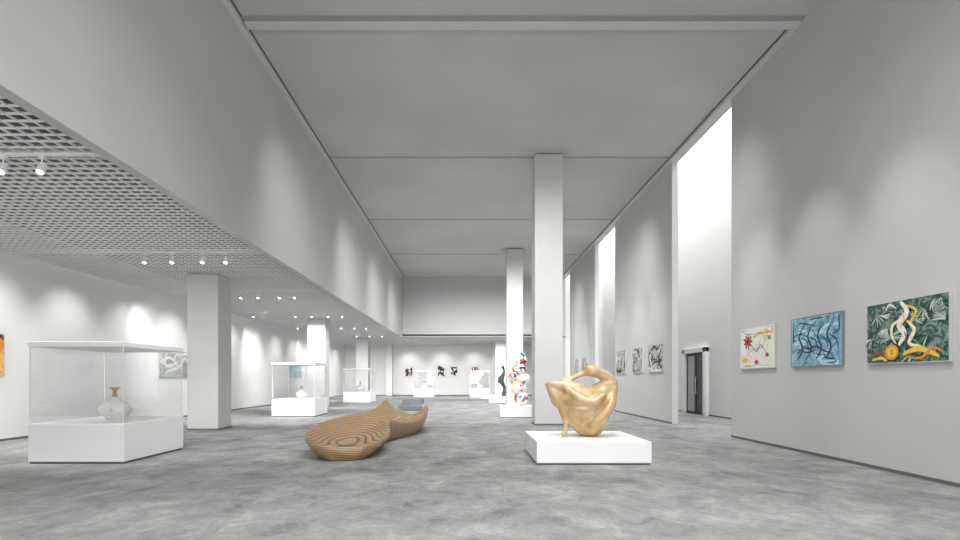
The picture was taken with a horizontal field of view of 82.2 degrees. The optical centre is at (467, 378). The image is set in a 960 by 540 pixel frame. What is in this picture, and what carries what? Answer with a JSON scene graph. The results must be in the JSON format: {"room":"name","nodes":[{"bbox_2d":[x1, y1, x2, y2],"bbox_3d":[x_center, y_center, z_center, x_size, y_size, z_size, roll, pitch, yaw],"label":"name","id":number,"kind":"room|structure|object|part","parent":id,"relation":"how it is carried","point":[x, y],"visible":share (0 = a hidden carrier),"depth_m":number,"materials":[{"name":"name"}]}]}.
{"room":"museum","nodes":[
{"label":"museum","id":0,"kind":"room"},
{"bbox_2d":[0,221,344,438],"bbox_3d":[-10.625,-1.200,20.500,0.250,5.200,53.000,0,0,0],"label":"wall","id":1,"kind":"structure","parent":0,"point":[40,301],"depth_m":15.67,"materials":[{"name":"white paint"}]},
{"bbox_2d":[0,334,4,374],"bbox_3d":[-10.477,-0.550,11.750,0.045,0.924,1.324,0,0,0],"label":"painting","id":2,"kind":"object","parent":1,"relation":"attached to","point":[2,336],"visible":1,"depth_m":12.36,"materials":[{"name":"orange paint"}]},
{"bbox_2d":[3,334,4,374],"bbox_3d":[-10.477,-0.550,11.750,0.045,0.924,1.324,0,0,0],"label":"picture frame","id":3,"kind":"object","parent":2,"relation":"attached to","point":[3,334],"depth_m":12.40,"materials":[{"name":"beige wood"}]},
{"bbox_2d":[0,395,342,440],"bbox_3d":[-10.494,1.375,20.500,0.012,0.050,53.000,0,0,0],"label":"baseboard","id":4,"kind":"structure","parent":1,"relation":"attached to","point":[21,437],"depth_m":13.10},
{"bbox_2d":[0,246,343,344],"bbox_3d":[-10.460,-2.920,24.500,0.080,0.080,45.000,0,0,0],"label":"trim","id":5,"kind":"structure","parent":1,"relation":"attached to","point":[1,249],"depth_m":15.57,"materials":[{"name":"white metal"}]},
{"bbox_2d":[158,352,186,376],"bbox_3d":[-10.477,-0.530,19.600,0.045,0.924,1.924,0,0,0],"label":"painting","id":6,"kind":"object","parent":1,"relation":"attached to","point":[169,363],"visible":0.88,"depth_m":19.43,"materials":[{"name":"fabric"}]},
{"bbox_2d":[289,366,301,377],"bbox_3d":[-10.477,-0.500,33.400,0.045,0.874,2.424,0,0,0],"label":"painting","id":7,"kind":"object","parent":1,"relation":"attached to","point":[294,371],"visible":0.9,"depth_m":33.35,"materials":[{"name":"blue fabric"}]},
{"bbox_2d":[0,0,402,337],"bbox_3d":[-4.480,-4.965,15.500,0.160,4.390,43.000,0,0,0],"label":"wall","id":8,"kind":"structure","parent":0,"point":[173,94],"depth_m":9.05,"materials":[{"name":"paint"}]},
{"bbox_2d":[0,149,101,156],"bbox_3d":[-7.530,-2.920,7.100,5.940,0.080,0.060,0,0,0],"label":"trim","id":9,"kind":"structure","parent":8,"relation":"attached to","point":[5,150],"depth_m":7.07,"materials":[{"name":"white metal"}]},
{"bbox_2d":[12,252,260,253],"bbox_3d":[-7.530,-2.920,12.600,5.940,0.080,0.060,0,0,0],"label":"trim","id":10,"kind":"structure","parent":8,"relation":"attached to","point":[12,252],"depth_m":12.57,"materials":[{"name":"white metal"}]},
{"bbox_2d":[151,290,323,291],"bbox_3d":[-7.530,-2.920,18.100,5.940,0.080,0.060,0,0,0],"label":"trim","id":11,"kind":"structure","parent":8,"relation":"attached to","point":[151,290],"depth_m":18.10,"materials":[{"name":"white metal"}]},
{"bbox_2d":[231,311,356,311],"bbox_3d":[-7.530,-2.920,23.600,5.940,0.080,0.060,0,0,0],"label":"trim","id":12,"kind":"structure","parent":8,"relation":"attached to","point":[231,311],"depth_m":23.57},
{"bbox_2d":[222,0,403,278],"bbox_3d":[-4.350,-6.810,15.500,0.100,0.100,43.000,0,0,0],"label":"trim","id":13,"kind":"structure","parent":8,"relation":"attached to","point":[227,3],"depth_m":13.45,"materials":[{"name":"paint"}]},
{"bbox_2d":[271,324,377,324],"bbox_3d":[-7.530,-2.920,29.100,5.940,0.080,0.060,0,0,0],"label":"trim","id":14,"kind":"structure","parent":8,"relation":"attached to","point":[271,324],"depth_m":29.07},
{"bbox_2d":[401,337,416,346],"bbox_3d":[-4.480,-2.810,41.990,0.160,0.080,10.020,0,0,0],"label":"trim","id":15,"kind":"structure","parent":8,"relation":"attached to","point":[403,338],"depth_m":41.55,"materials":[{"name":"paint"}]},
{"bbox_2d":[390,254,580,254],"bbox_3d":[0.980,-6.850,30.200,10.500,0.020,0.050,0,0,0],"label":"trim","id":16,"kind":"structure","parent":8,"relation":"attached to","point":[390,254],"depth_m":30.22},
{"bbox_2d":[368,219,612,219],"bbox_3d":[0.980,-6.850,23.600,10.500,0.020,0.050,0,0,0],"label":"trim","id":17,"kind":"structure","parent":8,"relation":"attached to","point":[368,219],"depth_m":23.59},
{"bbox_2d":[330,157,669,157],"bbox_3d":[0.980,-6.850,17.000,10.500,0.020,0.050,0,0,0],"label":"trim","id":18,"kind":"structure","parent":8,"relation":"attached to","point":[330,157],"depth_m":16.98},
{"bbox_2d":[0,95,410,344],"bbox_3d":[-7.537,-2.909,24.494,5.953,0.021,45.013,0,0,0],"label":"ceiling","id":19,"kind":"structure","parent":0,"point":[347,334],"depth_m":11.95,"materials":[{"name":"white metal"}]},
{"bbox_2d":[0,155,8,174],"bbox_3d":[-6.000,-2.757,7.094,0.099,0.245,0.139,0,0,0],"label":"spotlight","id":20,"kind":"object","parent":19,"relation":"hanging from","point":[4,166],"visible":1,"depth_m":7.08,"materials":[{"name":"white metal"}]},
{"bbox_2d":[36,155,47,174],"bbox_3d":[-5.500,-2.757,7.094,0.099,0.245,0.139,0,0,0],"label":"spotlight","id":21,"kind":"object","parent":19,"relation":"hanging from","point":[41,168],"visible":1,"depth_m":7.08,"materials":[{"name":"white metal"}]},
{"bbox_2d":[142,253,147,263],"bbox_3d":[-7.400,-2.757,12.594,0.099,0.245,0.139,0,0,0],"label":"spotlight","id":22,"kind":"object","parent":19,"relation":"hanging from","point":[144,260],"visible":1,"depth_m":12.57,"materials":[{"name":"white metal"}]},
{"bbox_2d":[170,253,174,263],"bbox_3d":[-6.770,-2.757,12.594,0.099,0.245,0.139,0,0,0],"label":"spotlight","id":23,"kind":"object","parent":19,"relation":"hanging from","point":[172,259],"visible":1,"depth_m":12.57,"materials":[{"name":"white metal"}]},
{"bbox_2d":[200,253,205,263],"bbox_3d":[-6.070,-2.757,12.594,0.099,0.245,0.139,0,0,0],"label":"spotlight","id":24,"kind":"object","parent":19,"relation":"hanging from","point":[202,261],"visible":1,"depth_m":12.57,"materials":[{"name":"white metal"}]},
{"bbox_2d":[223,253,228,263],"bbox_3d":[-5.540,-2.757,12.594,0.099,0.245,0.139,0,0,0],"label":"spotlight","id":25,"kind":"object","parent":19,"relation":"hanging from","point":[226,258],"visible":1,"depth_m":12.57,"materials":[{"name":"white metal"}]},
{"bbox_2d":[345,345,531,394],"bbox_3d":[-0.670,-1.200,47.125,20.160,5.200,0.250,0,0,0],"label":"wall","id":26,"kind":"structure","parent":0,"point":[423,358],"depth_m":47.00,"materials":[{"name":"white paint"}]},
{"bbox_2d":[404,365,413,376],"bbox_3d":[-5.050,-0.650,46.977,0.824,1.024,0.045,0,0,0],"label":"painting","id":27,"kind":"object","parent":26,"relation":"attached to","point":[408,369],"visible":1,"depth_m":46.96,"materials":[{"name":"white paper"}]},
{"bbox_2d":[436,365,446,377],"bbox_3d":[-2.250,-0.650,46.977,0.924,1.124,0.045,0,0,0],"label":"painting","id":28,"kind":"object","parent":26,"relation":"attached to","point":[441,370],"visible":1,"depth_m":46.96,"materials":[{"name":"white paper"}]},
{"bbox_2d":[450,366,457,376],"bbox_3d":[-1.200,-0.650,46.977,0.724,0.924,0.045,0,0,0],"label":"painting","id":29,"kind":"object","parent":26,"relation":"attached to","point":[453,369],"visible":1,"depth_m":46.96,"materials":[{"name":"white paper"}]},
{"bbox_2d":[470,366,479,376],"bbox_3d":[0.600,-0.650,46.977,0.824,0.924,0.045,0,0,0],"label":"painting","id":30,"kind":"object","parent":26,"relation":"attached to","point":[472,368],"visible":0.91,"depth_m":46.96,"materials":[{"name":"white paper"}]},
{"bbox_2d":[403,334,531,345],"bbox_3d":[0.900,-2.925,42.000,10.920,0.150,10.000,0,0,0],"label":"ceiling","id":31,"kind":"structure","parent":0,"point":[443,340],"depth_m":39.68,"materials":[{"name":"paint"}]},
{"bbox_2d":[0,395,959,539],"bbox_3d":[-0.670,1.500,20.500,20.260,0.200,53.600,0,0,0],"label":"floor","id":32,"kind":"structure","parent":0,"point":[469,473],"depth_m":6.91,"materials":[{"name":"concrete"}]},
{"bbox_2d":[28,341,182,463],"bbox_3d":[-6.460,0.390,10.010,1.580,2.020,1.900,0,0,0],"label":"display case","id":33,"kind":"object","parent":32,"relation":"on","point":[93,440],"visible":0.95,"depth_m":9.06,"materials":[{"name":"paint"}]},
{"bbox_3d":[-6.460,-0.575,10.010,1.580,0.090,1.900,0,0,0],"label":"lid","id":34,"kind":"part","parent":33,"relation":"part of","materials":[{"name":"paint"}]},
{"bbox_3d":[-6.460,0.105,10.010,1.552,1.270,1.872,0,0,0],"label":"glass","id":35,"kind":"part","parent":33,"relation":"part of","materials":[{"name":"clear glass"}]},
{"bbox_2d":[97,387,131,419],"bbox_3d":[-6.415,0.445,10.000,0.541,0.586,0.530,0,0,0],"label":"vase","id":36,"kind":"object","parent":33,"relation":"on","point":[111,409],"visible":0.99,"depth_m":9.85,"materials":[{"name":"ceramic"}]},
{"bbox_2d":[187,274,231,429],"bbox_3d":[-7.285,-0.740,15.525,0.874,4.280,0.874,0,0,0],"label":"column","id":37,"kind":"structure","parent":32,"relation":"on","point":[208,295],"depth_m":15.10,"materials":[{"name":"paint"}]},
{"bbox_2d":[272,362,326,416],"bbox_3d":[-6.460,0.390,21.250,1.580,2.020,1.900,0,0,0],"label":"display case","id":38,"kind":"object","parent":32,"relation":"on","point":[289,406],"visible":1,"depth_m":20.30,"materials":[{"name":"paint"}]},
{"bbox_3d":[-6.460,0.105,21.250,1.552,1.270,1.872,0,0,0],"label":"glass","id":39,"kind":"part","parent":38,"relation":"part of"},
{"bbox_3d":[-6.460,-0.575,21.250,1.580,0.090,1.900,0,0,0],"label":"lid","id":40,"kind":"part","parent":38,"relation":"part of","materials":[{"name":"paint"}]},
{"bbox_2d":[296,386,306,397],"bbox_3d":[-6.446,0.508,21.300,0.424,0.460,0.416,0,0,0],"label":"vase","id":41,"kind":"object","parent":38,"relation":"on","point":[300,394],"visible":0.94,"depth_m":21.18,"materials":[{"name":"ceramic"}]},
{"bbox_2d":[307,319,329,407],"bbox_3d":[-7.285,-0.740,26.825,0.874,4.280,0.874,0,0,0],"label":"column","id":42,"kind":"structure","parent":32,"relation":"on","point":[317,329],"depth_m":26.40,"materials":[{"name":"paint"}]},
{"bbox_2d":[343,368,375,402],"bbox_3d":[-6.460,0.390,32.850,1.580,2.020,1.900,0,0,0],"label":"display case","id":43,"kind":"object","parent":32,"relation":"on","point":[348,396],"visible":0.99,"depth_m":31.90,"materials":[{"name":"paint"}]},
{"bbox_3d":[-6.460,-0.575,32.850,1.580,0.090,1.900,0,0,0],"label":"lid","id":44,"kind":"part","parent":43,"relation":"part of","materials":[{"name":"paint"}]},
{"bbox_2d":[356,382,364,390],"bbox_3d":[-6.445,0.451,32.900,0.530,0.575,0.519,0,0,0],"label":"vase","id":45,"kind":"object","parent":43,"relation":"on","point":[359,387],"visible":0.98,"depth_m":32.74,"materials":[{"name":"ceramic"}]},
{"bbox_2d":[356,337,369,390],"bbox_3d":[-7.285,-0.740,38.225,0.874,4.280,0.874,0,0,0],"label":"column","id":46,"kind":"structure","parent":32,"relation":"on","point":[362,343],"depth_m":37.80,"materials":[{"name":"paint"}]},
{"bbox_2d":[305,400,427,460],"bbox_3d":[-2.033,0.960,12.968,1.561,0.880,7.367,0,0,6],"label":"wooden bench","id":47,"kind":"object","parent":32,"relation":"on","point":[356,436],"visible":1,"depth_m":11.11,"materials":[{"name":"brown wood"}]},
{"bbox_2d":[386,344,392,395],"bbox_3d":[-6.450,-0.740,45.250,0.524,4.280,0.524,0,0,0],"label":"column","id":48,"kind":"structure","parent":32,"relation":"on","point":[389,347],"depth_m":45.00,"materials":[{"name":"paint"}]},
{"bbox_2d":[398,405,421,410],"bbox_3d":[-2.600,1.300,24.750,1.000,0.200,0.900,0,0,0],"label":"plinth","id":49,"kind":"object","parent":32,"relation":"on","point":[401,407],"visible":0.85,"depth_m":24.30,"materials":[{"name":"grey stone"}]},
{"bbox_2d":[402,398,423,404],"bbox_3d":[-3.050,1.250,30.600,1.100,0.300,1.200,0,0,0],"label":"plinth","id":50,"kind":"object","parent":32,"relation":"on","point":[406,401],"visible":1,"depth_m":30.00,"materials":[{"name":"grey stone"}]},
{"bbox_2d":[414,371,434,397],"bbox_3d":[-3.350,0.390,42.250,1.500,2.020,1.500,0,0,0],"label":"display case","id":51,"kind":"object","parent":32,"relation":"on","point":[418,392],"visible":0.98,"depth_m":41.50,"materials":[{"name":"paint"}]},
{"bbox_2d":[421,381,427,388],"bbox_3d":[-3.345,0.451,42.300,0.530,0.575,0.519,0,0,0],"label":"vase","id":52,"kind":"object","parent":51,"relation":"on","point":[424,386],"visible":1,"depth_m":42.15,"materials":[{"name":"ceramic"}]},
{"bbox_2d":[470,371,489,397],"bbox_3d":[0.900,0.390,42.250,1.500,2.020,1.500,0,0,0],"label":"display case","id":53,"kind":"object","parent":32,"relation":"on","point":[474,392],"visible":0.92,"depth_m":41.50,"materials":[{"name":"paint"}]},
{"bbox_2d":[481,395,496,399],"bbox_3d":[1.450,1.250,38.150,1.100,0.300,1.300,0,0,0],"label":"plinth","id":54,"kind":"object","parent":32,"relation":"on","point":[483,397],"visible":0.65,"depth_m":37.50,"materials":[{"name":"paint"}]},
{"bbox_2d":[488,396,505,403],"bbox_3d":[1.700,1.200,31.700,1.000,0.400,1.400,0,0,0],"label":"plinth","id":55,"kind":"object","parent":32,"relation":"on","point":[491,399],"visible":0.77,"depth_m":31.00,"materials":[{"name":"paint"}]},
{"bbox_2d":[498,365,505,395],"bbox_3d":[1.954,0.107,31.700,0.485,1.785,0.279,0,0,0],"label":"statue","id":56,"kind":"object","parent":55,"relation":"on","point":[501,377],"visible":0.97,"depth_m":31.61,"materials":[{"name":"green metal"}]},
{"bbox_2d":[495,341,505,395],"bbox_3d":[2.455,-0.725,41.325,0.874,4.250,0.874,0,0,0],"label":"column","id":57,"kind":"structure","parent":32,"relation":"on","point":[500,346],"depth_m":40.90,"materials":[{"name":"paint"}]},
{"bbox_2d":[505,249,522,404],"bbox_3d":[2.455,-2.715,29.225,0.874,8.230,0.874,0,0,0],"label":"column","id":58,"kind":"structure","parent":32,"relation":"on","point":[514,257],"depth_m":28.80,"materials":[{"name":"paint"}]},
{"bbox_2d":[498,405,531,417],"bbox_3d":[1.750,1.190,20.350,1.200,0.420,1.300,0,0,0],"label":"plinth","id":59,"kind":"object","parent":32,"relation":"on","point":[504,411],"visible":0.8,"depth_m":19.70,"materials":[{"name":"paint"}]},
{"bbox_2d":[508,351,529,405],"bbox_3d":[1.871,-0.021,20.300,0.821,2.003,0.471,0,0,7],"label":"statue","id":60,"kind":"object","parent":59,"relation":"on","point":[518,377],"visible":1,"depth_m":20.15,"materials":[{"name":"multicoloured ceramic"}]},
{"bbox_2d":[531,154,562,424],"bbox_3d":[2.455,-2.715,17.125,0.874,8.230,0.874,0,0,0],"label":"column","id":61,"kind":"structure","parent":32,"relation":"on","point":[547,169],"depth_m":16.70,"materials":[{"name":"paint"}]},
{"bbox_2d":[525,431,651,464],"bbox_3d":[2.055,1.210,9.875,1.870,0.380,1.850,0,0,0],"label":"plinth","id":62,"kind":"object","parent":32,"relation":"on","point":[545,447],"visible":1,"depth_m":8.95,"materials":[{"name":"paint"}]},
{"bbox_2d":[545,365,617,435],"bbox_3d":[2.030,0.381,9.800,1.303,1.277,0.807,0,0,0],"label":"abstract sculpture","id":63,"kind":"object","parent":62,"relation":"on","point":[587,409],"visible":1,"depth_m":9.63,"materials":[{"name":"gold metal"}]},
{"bbox_2d":[403,277,564,335],"bbox_3d":[0.995,-5.030,37.100,11.110,4.260,0.200,0,0,0],"label":"wall","id":64,"kind":"structure","parent":0,"point":[431,305],"depth_m":37.00,"materials":[{"name":"paint"}]},
{"bbox_2d":[232,0,818,276],"bbox_3d":[1.075,-7.010,15.500,10.950,0.300,43.000,0,0,0],"label":"ceiling","id":65,"kind":"structure","parent":0,"point":[362,93],"depth_m":13.55,"materials":[{"name":"paint"}]},
{"bbox_2d":[563,336,564,377],"bbox_3d":[6.455,-1.100,42.100,0.190,5.000,9.800,0,0,0],"label":"wall","id":66,"kind":"structure","parent":0,"point":[563,336],"depth_m":37.20,"materials":[{"name":"paint"}]},
{"bbox_2d":[565,240,602,381],"bbox_3d":[7.855,-4.550,37.500,2.610,11.900,0.200,0,0,0],"label":"wall","id":67,"kind":"structure","parent":0,"point":[567,279],"depth_m":37.40,"materials":[{"name":"white paint"}]},
{"bbox_2d":[570,244,598,384],"bbox_3d":[6.455,-2.730,30.900,0.190,8.260,6.800,0,0,0],"label":"wall","id":68,"kind":"structure","parent":0,"point":[584,276],"depth_m":29.77,"materials":[{"name":"paint"}]},
{"bbox_2d":[575,359,578,373],"bbox_3d":[6.338,-0.695,32.000,0.045,0.924,1.224,0,0,0],"label":"painting","id":69,"kind":"object","parent":68,"relation":"attached to","point":[576,360],"visible":0.8,"depth_m":32.03,"materials":[{"name":"fabric"}]},
{"bbox_2d":[582,357,587,369],"bbox_3d":[6.338,-0.695,29.800,0.045,0.924,1.224,0,0,0],"label":"painting","id":70,"kind":"object","parent":68,"relation":"attached to","point":[584,360],"visible":0.65,"depth_m":29.84,"materials":[{"name":"fabric"}]},
{"bbox_2d":[615,162,677,423],"bbox_3d":[6.455,-2.730,20.475,0.190,8.260,6.650,0,0,0],"label":"wall","id":71,"kind":"structure","parent":0,"point":[646,234],"depth_m":19.27,"materials":[{"name":"paint"}]},
{"bbox_2d":[616,350,625,373],"bbox_3d":[6.338,-0.695,22.750,0.045,0.924,1.324,0,0,0],"label":"painting","id":72,"kind":"object","parent":71,"relation":"attached to","point":[620,355],"visible":1,"depth_m":22.64,"materials":[{"name":"fabric"}]},
{"bbox_2d":[633,347,642,372],"bbox_3d":[6.338,-0.695,20.550,0.045,0.924,1.124,0,0,0],"label":"painting","id":73,"kind":"object","parent":71,"relation":"attached to","point":[637,352],"visible":1,"depth_m":20.39,"materials":[{"name":"fabric"}]},
{"bbox_2d":[615,410,671,423],"bbox_3d":[6.354,1.375,20.475,0.012,0.050,6.650,0,0,0],"label":"baseboard","id":74,"kind":"structure","parent":71,"relation":"attached to","point":[615,410],"depth_m":19.73,"materials":[{"name":"grey"}]},
{"bbox_2d":[648,343,663,371],"bbox_3d":[6.338,-0.695,18.575,0.045,0.924,1.474,0,0,0],"label":"painting","id":75,"kind":"object","parent":71,"relation":"attached to","point":[655,352],"visible":1,"depth_m":18.44,"materials":[{"name":"fabric"}]},
{"bbox_2d":[603,108,730,417],"bbox_3d":[9.285,-4.550,20.500,0.250,11.900,53.000,0,0,0],"label":"wall","id":76,"kind":"structure","parent":0,"point":[704,173],"depth_m":21.21,"materials":[{"name":"white paint"}]},
{"bbox_2d":[682,346,708,415],"bbox_3d":[9.080,0.080,22.000,0.160,2.640,2.200,0,0,0],"label":"door","id":77,"kind":"structure","parent":76,"relation":"in","point":[695,361],"depth_m":21.90,"materials":[{"name":"paint"}]},
{"bbox_2d":[678,410,730,418],"bbox_3d":[9.154,1.375,15.500,0.012,0.050,43.000,0,0,0],"label":"baseboard","id":78,"kind":"structure","parent":76,"relation":"attached to","point":[678,410],"depth_m":20.17,"materials":[{"name":"grey"}]},
{"bbox_2d":[731,0,959,482],"bbox_3d":[6.455,-2.730,3.640,0.190,8.260,19.280,0,0,0],"label":"wall","id":79,"kind":"structure","parent":0,"point":[845,142],"depth_m":9.12,"materials":[{"name":"paint"}]},
{"bbox_2d":[244,21,800,29],"bbox_3d":[1.140,-6.820,10.590,10.820,0.080,0.180,0,0,0],"label":"ceiling beam","id":80,"kind":"structure","parent":79,"relation":"attached to","point":[251,25],"depth_m":10.55,"materials":[{"name":"paint"}]},
{"bbox_2d":[242,16,804,20],"bbox_3d":[1.140,-6.845,10.440,10.820,0.030,0.120,0,0,0],"label":"trim","id":81,"kind":"structure","parent":79,"relation":"attached to","point":[245,18],"depth_m":10.42,"materials":[{"name":"white paint"}]},
{"bbox_2d":[563,30,794,278],"bbox_3d":[6.405,-6.810,23.850,0.290,0.100,26.300,0,0,0],"label":"trim","id":82,"kind":"structure","parent":79,"relation":"attached to","point":[724,106],"depth_m":14.96,"materials":[{"name":"paint"}]},
{"bbox_2d":[740,323,776,368],"bbox_3d":[6.338,-0.695,12.045,0.045,0.924,1.444,0,0,0],"label":"painting","id":83,"kind":"object","parent":79,"relation":"attached to","point":[758,344],"visible":1,"depth_m":11.92,"materials":[{"name":"beige fabric"}]},
{"bbox_2d":[791,310,844,366],"bbox_3d":[6.337,-0.695,10.020,0.045,0.924,1.474,0,0,0],"label":"painting","id":84,"kind":"object","parent":79,"relation":"attached to","point":[817,340],"visible":1,"depth_m":9.89,"materials":[{"name":"blue paint"}]},
{"bbox_2d":[731,435,959,486],"bbox_3d":[6.354,1.375,3.640,0.012,0.050,19.280,0,0,0],"label":"baseboard","id":85,"kind":"structure","parent":79,"relation":"attached to","point":[955,484],"depth_m":8.85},
{"bbox_2d":[866,291,952,363],"bbox_3d":[6.326,-0.695,7.965,0.068,0.924,1.504,0,0,0],"label":"painting","id":86,"kind":"object","parent":79,"relation":"attached to","point":[920,328],"visible":1,"depth_m":7.82,"materials":[{"name":"green paint"}]}
]}

